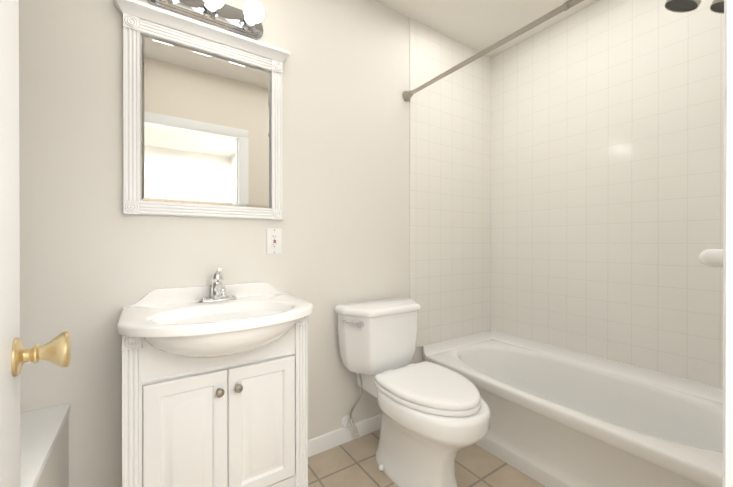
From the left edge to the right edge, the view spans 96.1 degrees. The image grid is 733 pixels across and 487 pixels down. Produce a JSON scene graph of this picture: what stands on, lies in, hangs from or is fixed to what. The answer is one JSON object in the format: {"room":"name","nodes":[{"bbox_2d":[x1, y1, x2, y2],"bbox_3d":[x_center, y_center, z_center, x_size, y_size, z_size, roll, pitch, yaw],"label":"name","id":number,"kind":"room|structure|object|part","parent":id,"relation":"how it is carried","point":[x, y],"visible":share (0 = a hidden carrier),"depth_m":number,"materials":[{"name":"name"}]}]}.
{"room":"bathroom","nodes":[
{"label":"bathroom","id":0,"kind":"room"},
{"bbox_2d":[19,0,423,486],"bbox_3d":[-0.443,-0.157,1.605,3.481,2.440,0.100,0,0,-34],"label":"wall","id":1,"kind":"structure","parent":0,"point":[94,259],"depth_m":1.35,"materials":[{"name":"white paint"}]},
{"bbox_2d":[113,0,290,219],"bbox_3d":[-0.643,-0.502,1.377,0.658,0.784,0.056,0,0,-34],"label":"mirror","id":2,"kind":"object","parent":1,"relation":"attached to","point":[202,119],"visible":1,"depth_m":1.35,"materials":[{"name":"white mirror"}]},
{"bbox_3d":[-0.652,-0.480,1.390,0.506,0.641,0.004,0,0,-34],"label":"glass","id":3,"kind":"part","parent":2,"relation":"part of","materials":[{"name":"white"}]},
{"bbox_2d":[147,0,263,39],"bbox_3d":[-0.621,-0.976,1.319,0.460,0.112,0.171,0,0,-34],"label":"sconce","id":4,"kind":"object","parent":1,"relation":"attached to","point":[245,21],"visible":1,"depth_m":1.36,"materials":[{"name":"silver metal"}]},
{"bbox_2d":[267,228,281,253],"bbox_3d":[-0.432,-0.011,1.546,0.071,0.120,0.009,0,0,-34],"label":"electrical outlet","id":5,"kind":"object","parent":1,"relation":"attached to","point":[274,240],"visible":1,"depth_m":1.54,"materials":[{"name":"white plastic"}]},
{"bbox_2d":[308,414,380,456],"bbox_3d":[-0.020,1.023,1.825,0.894,0.079,0.012,0,0,-34],"label":"baseboard","id":6,"kind":"structure","parent":1,"relation":"attached to","point":[326,441],"depth_m":1.73,"materials":[{"name":"white paint"}]},
{"bbox_2d":[409,18,490,347],"bbox_3d":[0.599,-0.366,2.237,0.805,2.025,0.008,0,0,-34],"label":"wall tile","id":7,"kind":"structure","parent":1,"relation":"attached to","point":[450,204],"depth_m":2.20,"materials":[{"name":"white tile"}]},
{"bbox_2d":[402,0,583,100],"bbox_3d":[0.636,-0.893,1.410,0.062,0.062,1.421,0,0,-34],"label":"shower curtain rod","id":8,"kind":"object","parent":7,"relation":"attached to","point":[565,6],"visible":1,"depth_m":1.46,"materials":[{"name":"silver metal"}]},
{"bbox_2d":[308,429,544,486],"bbox_3d":[0.726,1.098,-0.136,3.481,0.060,4.300,0,0,-34],"label":"floor","id":9,"kind":"structure","parent":0,"point":[352,463],"depth_m":1.55,"materials":[{"name":"tile"}]},
{"bbox_2d":[20,403,70,486],"bbox_3d":[-1.248,0.812,0.668,0.894,0.508,0.560,0,0,-34],"label":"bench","id":10,"kind":"object","parent":9,"relation":"on","point":[44,447],"visible":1,"depth_m":0.97,"materials":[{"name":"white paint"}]},
{"bbox_2d":[117,267,312,486],"bbox_3d":[-0.517,0.581,1.208,0.630,0.969,0.478,0,0,-34],"label":"bathroom vanity","id":11,"kind":"object","parent":9,"relation":"on","point":[215,383],"visible":1,"depth_m":1.15,"materials":[{"name":"white wood"}]},
{"bbox_2d":[196,267,236,302],"bbox_3d":[-0.588,0.166,1.320,0.156,0.140,0.160,0,0,-34],"label":"faucet","id":12,"kind":"object","parent":11,"relation":"on","point":[218,292],"depth_m":1.35,"materials":[{"name":"silver metal"}]},
{"bbox_2d":[335,297,489,486],"bbox_3d":[0.210,0.688,1.527,0.482,0.750,0.760,0,0,-34],"label":"toilet","id":13,"kind":"object","parent":9,"relation":"on","point":[435,419],"visible":1,"depth_m":1.44,"materials":[{"name":"white ceramic"}]},
{"bbox_3d":[-0.061,0.385,1.567,0.077,0.034,0.093,0,0,-34],"label":"lever","id":14,"kind":"part","parent":13,"relation":"part of","materials":[{"name":"silver metal"}]},
{"bbox_3d":[0.087,0.474,1.716,0.474,0.323,0.233,0,0,-34],"label":"tank","id":15,"kind":"part","parent":13,"relation":"part of","materials":[{"name":"white ceramic"}]},
{"bbox_3d":[0.280,0.620,1.430,0.368,0.049,0.460,0,0,-34],"label":"seat","id":16,"kind":"part","parent":13,"relation":"part of","materials":[{"name":"white plastic"}]},
{"bbox_2d":[423,330,722,486],"bbox_3d":[1.034,0.855,1.677,0.692,0.416,1.412,0,0,-34],"label":"bathtub","id":17,"kind":"object","parent":9,"relation":"on","point":[561,417],"visible":0.94,"depth_m":1.55,"materials":[{"name":"white ceramic"}]},
{"bbox_2d":[374,0,598,57],"bbox_3d":[0.726,-1.402,-0.143,3.481,0.060,4.300,0,0,-34],"label":"ceiling","id":18,"kind":"structure","parent":0,"point":[478,25],"depth_m":2.00,"materials":[{"name":"white paint"}]},
{"bbox_3d":[0.406,-0.153,0.320,3.261,2.440,0.120,0,0,-34],"label":"wall","id":19,"kind":"structure","parent":0,"visible":0},
{"bbox_2d":[0,0,70,486],"bbox_3d":[-0.423,0.089,0.323,0.180,1.940,0.756,0,0,-40],"label":"door","id":20,"kind":"structure","parent":19,"relation":"in","point":[15,355],"depth_m":0.55,"materials":[{"name":"white paint"}]},
{"bbox_3d":[-0.636,0.197,0.573,0.180,0.066,0.100,0,0,-40],"label":"knob","id":21,"kind":"part","parent":20,"relation":"part of","materials":[{"name":"gold metal"}]},
{"bbox_2d":[699,249,722,266],"bbox_3d":[0.893,0.035,0.796,0.068,0.068,0.128,0,0,-34],"label":"peg","id":22,"kind":"object","parent":19,"relation":"attached to","point":[711,257],"visible":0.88,"depth_m":0.82,"materials":[{"name":"white ceramic"}]},
{"bbox_2d":[722,0,732,486],"bbox_3d":[0.207,0.050,0.181,0.929,2.035,0.141,0,0,-34],"label":"door frame","id":23,"kind":"structure","parent":19,"relation":"attached to","point":[727,478],"depth_m":0.45,"materials":[{"name":"white paint"}]},
{"bbox_3d":[1.387,-0.363,1.054,0.797,2.025,0.008,0,0,-34],"label":"wall tile","id":24,"kind":"structure","parent":19,"relation":"attached to","visible":0},
{"bbox_2d":[665,0,723,13],"bbox_3d":[1.279,-0.945,1.166,0.249,0.181,0.302,0,0,-34],"label":"shower head","id":25,"kind":"object","parent":24,"relation":"attached to","point":[684,6],"visible":0.81,"depth_m":1.22},
{"bbox_3d":[1.412,-0.158,1.855,0.120,2.440,1.550,0,0,-34],"label":"wall","id":26,"kind":"structure","parent":0,"visible":0},
{"bbox_2d":[491,0,723,388],"bbox_3d":[1.328,-0.365,1.866,0.008,2.025,1.422,0,0,-34],"label":"wall tile","id":27,"kind":"structure","parent":26,"relation":"attached to","point":[607,148],"depth_m":1.80,"materials":[{"name":"white tile"}]}
]}

